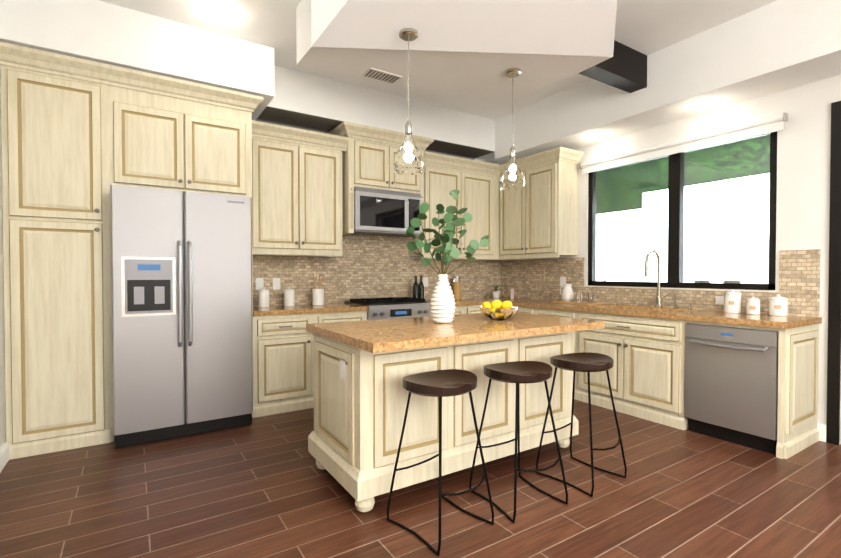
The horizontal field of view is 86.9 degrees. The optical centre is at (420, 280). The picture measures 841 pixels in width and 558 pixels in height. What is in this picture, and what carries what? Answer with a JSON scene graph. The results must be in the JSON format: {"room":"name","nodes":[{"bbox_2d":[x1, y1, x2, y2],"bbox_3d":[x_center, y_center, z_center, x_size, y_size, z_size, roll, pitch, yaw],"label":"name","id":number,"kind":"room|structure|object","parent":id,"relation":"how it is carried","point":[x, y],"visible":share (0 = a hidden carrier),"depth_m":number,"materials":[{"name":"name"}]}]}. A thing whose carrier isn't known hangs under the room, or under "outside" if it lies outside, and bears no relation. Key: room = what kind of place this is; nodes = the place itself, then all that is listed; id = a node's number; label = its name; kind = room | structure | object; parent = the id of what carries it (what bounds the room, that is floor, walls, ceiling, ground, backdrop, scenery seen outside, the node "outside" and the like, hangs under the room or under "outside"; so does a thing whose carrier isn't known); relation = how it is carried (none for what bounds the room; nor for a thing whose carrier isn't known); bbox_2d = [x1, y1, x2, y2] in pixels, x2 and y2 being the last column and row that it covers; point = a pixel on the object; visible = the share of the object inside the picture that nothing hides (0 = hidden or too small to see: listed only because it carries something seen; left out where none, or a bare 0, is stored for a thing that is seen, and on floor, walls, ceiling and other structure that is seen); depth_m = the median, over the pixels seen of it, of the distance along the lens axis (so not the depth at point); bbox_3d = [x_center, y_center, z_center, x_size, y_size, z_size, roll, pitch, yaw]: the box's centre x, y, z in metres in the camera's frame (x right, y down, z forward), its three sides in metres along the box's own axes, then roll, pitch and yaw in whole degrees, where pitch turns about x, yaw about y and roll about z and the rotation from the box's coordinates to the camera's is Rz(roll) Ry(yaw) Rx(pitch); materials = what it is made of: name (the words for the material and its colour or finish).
{"room":"kitchen","nodes":[
{"label":"kitchen","id":0,"kind":"room"},
{"bbox_2d":[0,73,5,447],"bbox_3d":[-0.972,-0.497,-0.016,0.150,3.550,8.673,-1,1,-33],"label":"wall","id":1,"kind":"structure","parent":0,"point":[2,336],"depth_m":3.00,"materials":[{"name":"paint"}]},
{"bbox_2d":[0,442,8,472],"bbox_3d":[-0.728,1.218,-0.211,0.020,0.125,7.733,-1,1,-33],"label":"baseboard","id":2,"kind":"structure","parent":1,"relation":"attached to","point":[4,450],"depth_m":2.94,"materials":[{"name":"paint"}]},
{"bbox_2d":[253,120,499,259],"bbox_3d":[-1.058,-0.579,5.004,5.100,3.550,0.150,-1,1,-33],"label":"wall","id":3,"kind":"structure","parent":0,"point":[409,257],"depth_m":5.55,"materials":[{"name":"paint"}]},
{"bbox_2d":[0,399,840,557],"bbox_3d":[1.254,1.279,1.453,5.455,0.050,8.673,-1,1,-33],"label":"floor","id":4,"kind":"structure","parent":0,"point":[262,487],"depth_m":2.48,"materials":[{"name":"brown wood"}]},
{"bbox_2d":[0,58,113,459],"bbox_3d":[-2.751,-0.129,3.441,0.606,2.700,0.641,-1,1,-33],"label":"tall cabinet","id":5,"kind":"object","parent":4,"relation":"on","point":[80,136],"depth_m":3.16,"materials":[{"name":"beige wood"}]},
{"bbox_2d":[110,185,252,447],"bbox_3d":[-2.009,0.260,3.756,0.969,1.913,0.873,-1,1,-33],"label":"refrigerator","id":6,"kind":"object","parent":4,"relation":"on","point":[181,293],"visible":1,"depth_m":3.41,"materials":[{"name":"silver metal"}]},
{"bbox_2d":[112,82,255,417],"bbox_3d":[-2.077,-0.136,3.877,1.040,2.700,0.640,-1,1,-33],"label":"tall cabinet","id":7,"kind":"object","parent":4,"relation":"on","point":[162,139],"depth_m":3.60,"materials":[{"name":"beige wood"}]},
{"bbox_2d":[252,106,367,416],"bbox_3d":[-1.188,-0.156,4.452,1.144,2.720,0.640,-1,1,-33],"label":"tall cabinet","id":8,"kind":"object","parent":4,"relation":"on","point":[306,180],"depth_m":4.41,"materials":[{"name":"beige wood"}]},
{"bbox_2d":[344,297,429,319],"bbox_3d":[-0.363,0.700,4.944,0.752,0.995,0.678,-1,1,-33],"label":"range oven","id":9,"kind":"object","parent":4,"relation":"on","point":[393,307],"visible":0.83,"depth_m":4.71,"materials":[{"name":"silver metal"}]},
{"bbox_2d":[368,130,431,315],"bbox_3d":[-0.389,-0.154,4.969,0.761,2.700,0.640,-1,1,-33],"label":"tall cabinet","id":10,"kind":"object","parent":4,"relation":"on","point":[391,273],"depth_m":5.23,"materials":[{"name":"beige wood"}]},
{"bbox_2d":[352,186,420,236],"bbox_3d":[-0.436,-0.757,5.014,0.814,0.469,0.463,-1,1,-33],"label":"over-the-range microwave","id":11,"kind":"object","parent":10,"relation":"attached to","point":[381,212],"visible":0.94,"depth_m":4.83,"materials":[{"name":"silver metal"}]},
{"bbox_2d":[387,369,493,555],"bbox_3d":[0.107,0.863,2.262,0.393,0.755,0.425,-1,1,-41],"label":"stool","id":12,"kind":"object","parent":4,"relation":"on","point":[439,384],"visible":1,"depth_m":2.24,"materials":[{"name":"black wood"}]},
{"bbox_2d":[306,313,604,511],"bbox_3d":[0.260,0.756,3.003,1.784,0.945,0.973,-1,1,-33],"label":"kitchen island","id":13,"kind":"object","parent":4,"relation":"on","point":[362,368],"visible":1,"depth_m":2.61,"materials":[{"name":"beige wood"}]},
{"bbox_2d":[406,190,489,322],"bbox_3d":[0.164,-0.173,3.012,0.670,0.910,0.311,-1,1,-33],"label":"vase","id":14,"kind":"object","parent":13,"relation":"on","point":[442,304],"visible":1,"depth_m":2.96,"materials":[{"name":"white ceramic"}]},
{"bbox_2d":[479,300,517,319],"bbox_3d":[0.566,0.209,3.223,0.280,0.139,0.280,-1,1,-33],"label":"bowl","id":15,"kind":"object","parent":13,"relation":"on","point":[497,310],"visible":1,"depth_m":3.15,"materials":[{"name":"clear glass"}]},
{"bbox_2d":[432,152,495,314],"bbox_3d":[0.352,-0.162,5.448,1.003,2.700,0.640,-1,1,-33],"label":"tall cabinet","id":16,"kind":"object","parent":4,"relation":"on","point":[475,180],"depth_m":5.64,"materials":[{"name":"beige wood"}]},
{"bbox_2d":[496,155,531,313],"bbox_3d":[1.370,-0.161,5.376,0.671,2.700,0.633,-1,1,-33],"label":"tall cabinet","id":17,"kind":"object","parent":4,"relation":"on","point":[513,208],"depth_m":5.72,"materials":[{"name":"beige wood"}]},
{"bbox_2d":[469,361,567,522],"bbox_3d":[0.556,0.859,2.513,0.393,0.755,0.425,-1,1,-29],"label":"stool","id":18,"kind":"object","parent":4,"relation":"on","point":[517,372],"visible":1,"depth_m":2.46,"materials":[{"name":"black wood"}]},
{"bbox_2d":[532,147,575,317],"bbox_3d":[1.693,-0.152,4.875,0.671,2.700,0.560,-1,1,-33],"label":"tall cabinet","id":19,"kind":"object","parent":4,"relation":"on","point":[553,170],"depth_m":5.19,"materials":[{"name":"beige wood"}]},
{"bbox_2d":[253,297,821,328],"bbox_3d":[0.624,0.396,3.912,3.522,0.255,3.530,-1,1,-33],"label":"countertop","id":20,"kind":"structure","parent":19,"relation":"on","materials":[{"name":"orange stone"}]},
{"bbox_2d":[258,287,268,307],"bbox_3d":[-1.540,0.162,4.360,0.104,0.196,0.104,-1,1,-45],"label":"canister","id":21,"kind":"object","parent":20,"relation":"on","point":[263,296],"depth_m":4.32,"materials":[{"name":"white ceramic"}]},
{"bbox_2d":[284,287,294,305],"bbox_3d":[-1.330,0.160,4.496,0.104,0.196,0.104,-1,1,-45],"label":"canister","id":22,"kind":"object","parent":20,"relation":"on","point":[289,294],"depth_m":4.45,"materials":[{"name":"white ceramic"}]},
{"bbox_2d":[312,275,323,304],"bbox_3d":[-1.073,0.100,4.650,0.124,0.311,0.124,-1,1,-33],"label":"utensil crock","id":23,"kind":"object","parent":20,"relation":"on","point":[318,296],"visible":1,"depth_m":4.60,"materials":[{"name":"white ceramic"}]},
{"bbox_2d":[413,276,420,297],"bbox_3d":[-0.057,0.091,5.343,0.071,0.305,0.071,1,1,42],"label":"bottle","id":24,"kind":"object","parent":20,"relation":"on","point":[418,290],"depth_m":5.32,"materials":[{"name":"black glass"}]},
{"bbox_2d":[421,276,423,298],"bbox_3d":[0.006,0.090,5.431,0.071,0.305,0.071,1,1,42],"label":"bottle","id":25,"kind":"object","parent":20,"relation":"on","point":[422,285],"depth_m":5.40,"materials":[{"name":"black glass"}]},
{"bbox_2d":[453,276,460,299],"bbox_3d":[0.465,0.090,5.680,0.104,0.297,0.101,-1,1,-33],"label":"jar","id":26,"kind":"object","parent":20,"relation":"on","point":[456,279],"depth_m":5.63,"materials":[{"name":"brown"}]},
{"bbox_2d":[492,285,499,297],"bbox_3d":[1.010,0.144,5.938,0.132,0.180,0.132,0,1,-9],"label":"plant pot","id":27,"kind":"object","parent":20,"relation":"on","point":[496,293],"depth_m":5.91,"materials":[{"name":"white ceramic"}]},
{"bbox_2d":[552,284,604,304],"bbox_3d":[1.749,0.144,4.946,0.300,0.214,0.491,-1,1,-33],"label":"tray","id":28,"kind":"object","parent":20,"relation":"on","point":[567,295],"visible":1,"depth_m":5.00,"materials":[{"name":"white ceramic"}]},
{"bbox_2d":[644,249,691,308],"bbox_3d":[2.318,-0.018,4.167,0.274,0.562,0.339,-1,1,-33],"label":"sink faucet","id":29,"kind":"object","parent":20,"relation":"on","point":[659,298],"visible":1,"depth_m":4.31,"materials":[{"name":"silver metal"}]},
{"bbox_2d":[724,289,741,312],"bbox_3d":[2.640,0.172,3.754,0.120,0.196,0.120,0,1,0],"label":"canister","id":30,"kind":"object","parent":20,"relation":"on","point":[732,299],"depth_m":3.71,"materials":[{"name":"white ceramic"}]},
{"bbox_2d":[746,296,759,314],"bbox_3d":[2.701,0.199,3.603,0.093,0.146,0.090,-1,1,-45],"label":"canister","id":31,"kind":"object","parent":20,"relation":"on","point":[752,304],"depth_m":3.57,"materials":[{"name":"white ceramic"}]},
{"bbox_2d":[769,294,787,315],"bbox_3d":[2.826,0.191,3.505,0.116,0.166,0.116,0,1,0],"label":"canister","id":32,"kind":"object","parent":20,"relation":"on","point":[778,304],"depth_m":3.46,"materials":[{"name":"white ceramic"}]},
{"bbox_2d":[536,352,626,496],"bbox_3d":[1.019,0.855,2.788,0.393,0.755,0.425,-1,1,-38],"label":"stool","id":33,"kind":"object","parent":4,"relation":"on","point":[588,362],"visible":0.94,"depth_m":2.76,"materials":[{"name":"black wood"}]},
{"bbox_2d":[572,150,687,429],"bbox_3d":[2.129,-0.141,4.201,0.671,2.700,1.045,-1,1,-33],"label":"base cabinet","id":34,"kind":"object","parent":4,"relation":"on","point":[645,342],"depth_m":4.02,"materials":[{"name":"beige wood"}]},
{"bbox_2d":[684,323,778,453],"bbox_3d":[2.527,0.786,3.485,0.661,0.870,0.607,-1,1,-33],"label":"dishwasher","id":35,"kind":"object","parent":4,"relation":"on","point":[730,384],"visible":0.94,"depth_m":3.31,"materials":[{"name":"silver metal"}]},
{"bbox_2d":[684,249,821,458],"bbox_3d":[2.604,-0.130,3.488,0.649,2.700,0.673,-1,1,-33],"label":"tall cabinet","id":36,"kind":"object","parent":4,"relation":"on","point":[799,270],"depth_m":3.32,"materials":[{"name":"beige wood"}]},
{"bbox_2d":[0,0,840,162],"bbox_3d":[1.254,-1.671,1.405,5.155,0.650,8.373,-1,1,-33],"label":"ceiling","id":37,"kind":"structure","parent":0,"point":[775,46],"depth_m":3.57,"materials":[{"name":"paint"}]},
{"bbox_2d":[589,133,603,137],"bbox_3d":[1.880,-1.546,4.735,0.147,0.005,0.147,-1,1,-45],"label":"recessed light","id":38,"kind":"object","parent":37,"relation":"in","point":[597,135],"depth_m":4.73,"materials":[{"name":"white"}]},
{"bbox_2d":[694,100,713,106],"bbox_3d":[2.456,-1.532,3.845,0.148,0.005,0.147,0,1,24],"label":"recessed light","id":39,"kind":"object","parent":37,"relation":"in","point":[703,103],"depth_m":3.84,"materials":[{"name":"white"}]},
{"bbox_2d":[99,0,776,119],"bbox_3d":[1.254,-2.146,1.398,5.455,0.300,8.673,-1,1,-33],"label":"ceiling","id":40,"kind":"structure","parent":0,"point":[647,27],"depth_m":3.52,"materials":[{"name":"paint"}]},
{"bbox_2d":[208,4,228,15],"bbox_3d":[-1.509,-2.023,3.320,0.148,0.005,0.147,0,1,24],"label":"recessed light","id":41,"kind":"object","parent":40,"relation":"in","point":[218,9],"depth_m":3.31,"materials":[{"name":"white"}]},
{"bbox_2d":[362,68,401,83],"bbox_3d":[-0.301,-1.604,3.484,0.280,0.009,0.150,-1,1,-33],"label":"ceiling vent","id":42,"kind":"object","parent":40,"relation":"attached to","point":[380,75],"visible":1,"depth_m":3.48,"materials":[{"name":"white plastic"}]},
{"bbox_2d":[311,0,616,55],"bbox_3d":[0.657,-1.789,2.504,1.821,0.450,2.300,-1,1,-33],"label":"ceiling box","id":43,"kind":"object","parent":40,"relation":"attached to","point":[573,27],"visible":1,"depth_m":2.74,"materials":[{"name":"paint"}]},
{"bbox_2d":[393,28,423,174],"bbox_3d":[-0.075,-1.129,2.815,0.194,0.874,0.194,-1,1,-33],"label":"pendant lamp","id":44,"kind":"object","parent":43,"relation":"hanging from","point":[408,159],"visible":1,"depth_m":2.78,"materials":[{"name":"clear glass"}]},
{"bbox_2d":[500,68,524,190],"bbox_3d":[0.710,-1.159,3.417,0.194,0.894,0.194,-1,1,-33],"label":"pendant lamp","id":45,"kind":"object","parent":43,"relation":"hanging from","point":[512,178],"visible":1,"depth_m":3.38,"materials":[{"name":"clear glass"}]},
{"bbox_2d":[579,40,646,92],"bbox_3d":[1.518,-1.890,3.768,1.167,0.282,0.160,-1,1,-33],"label":"ceiling beam","id":46,"kind":"structure","parent":40,"relation":"attached to","point":[624,68],"depth_m":3.86,"materials":[{"name":"black wood"}]},
{"bbox_2d":[511,289,513,298],"bbox_3d":[1.198,0.171,5.799,0.009,0.130,0.080,1,1,36],"label":"electrical outlet","id":47,"kind":"object","parent":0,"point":[512,290],"depth_m":5.80,"materials":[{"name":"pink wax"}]},
{"bbox_2d":[500,75,840,444],"bbox_3d":[3.502,-0.544,2.878,0.200,3.550,8.673,-1,1,-33],"label":"wall","id":48,"kind":"structure","parent":0,"point":[802,199],"depth_m":3.52,"materials":[{"name":"paint"}]},
{"bbox_2d":[587,132,776,290],"bbox_3d":[2.452,-0.612,4.400,0.090,1.366,1.799,-1,1,-33],"label":"window","id":49,"kind":"structure","parent":48,"relation":"in","point":[703,218],"depth_m":4.22,"materials":[{"name":"black metal"}]},
{"bbox_2d":[579,112,787,173],"bbox_3d":[2.389,-1.285,4.348,0.056,0.127,1.939,-1,1,-33],"label":"roller blind","id":50,"kind":"object","parent":49,"relation":"attached to","point":[758,128],"visible":0.96,"depth_m":4.12,"materials":[{"name":"white fabric"}]},
{"bbox_2d":[817,101,840,444],"bbox_3d":[3.380,-0.044,2.874,0.020,2.550,1.225,-1,1,-33],"label":"door frame","id":51,"kind":"structure","parent":48,"relation":"attached to","point":[830,431],"depth_m":3.31,"materials":[{"name":"paint"}]}
]}

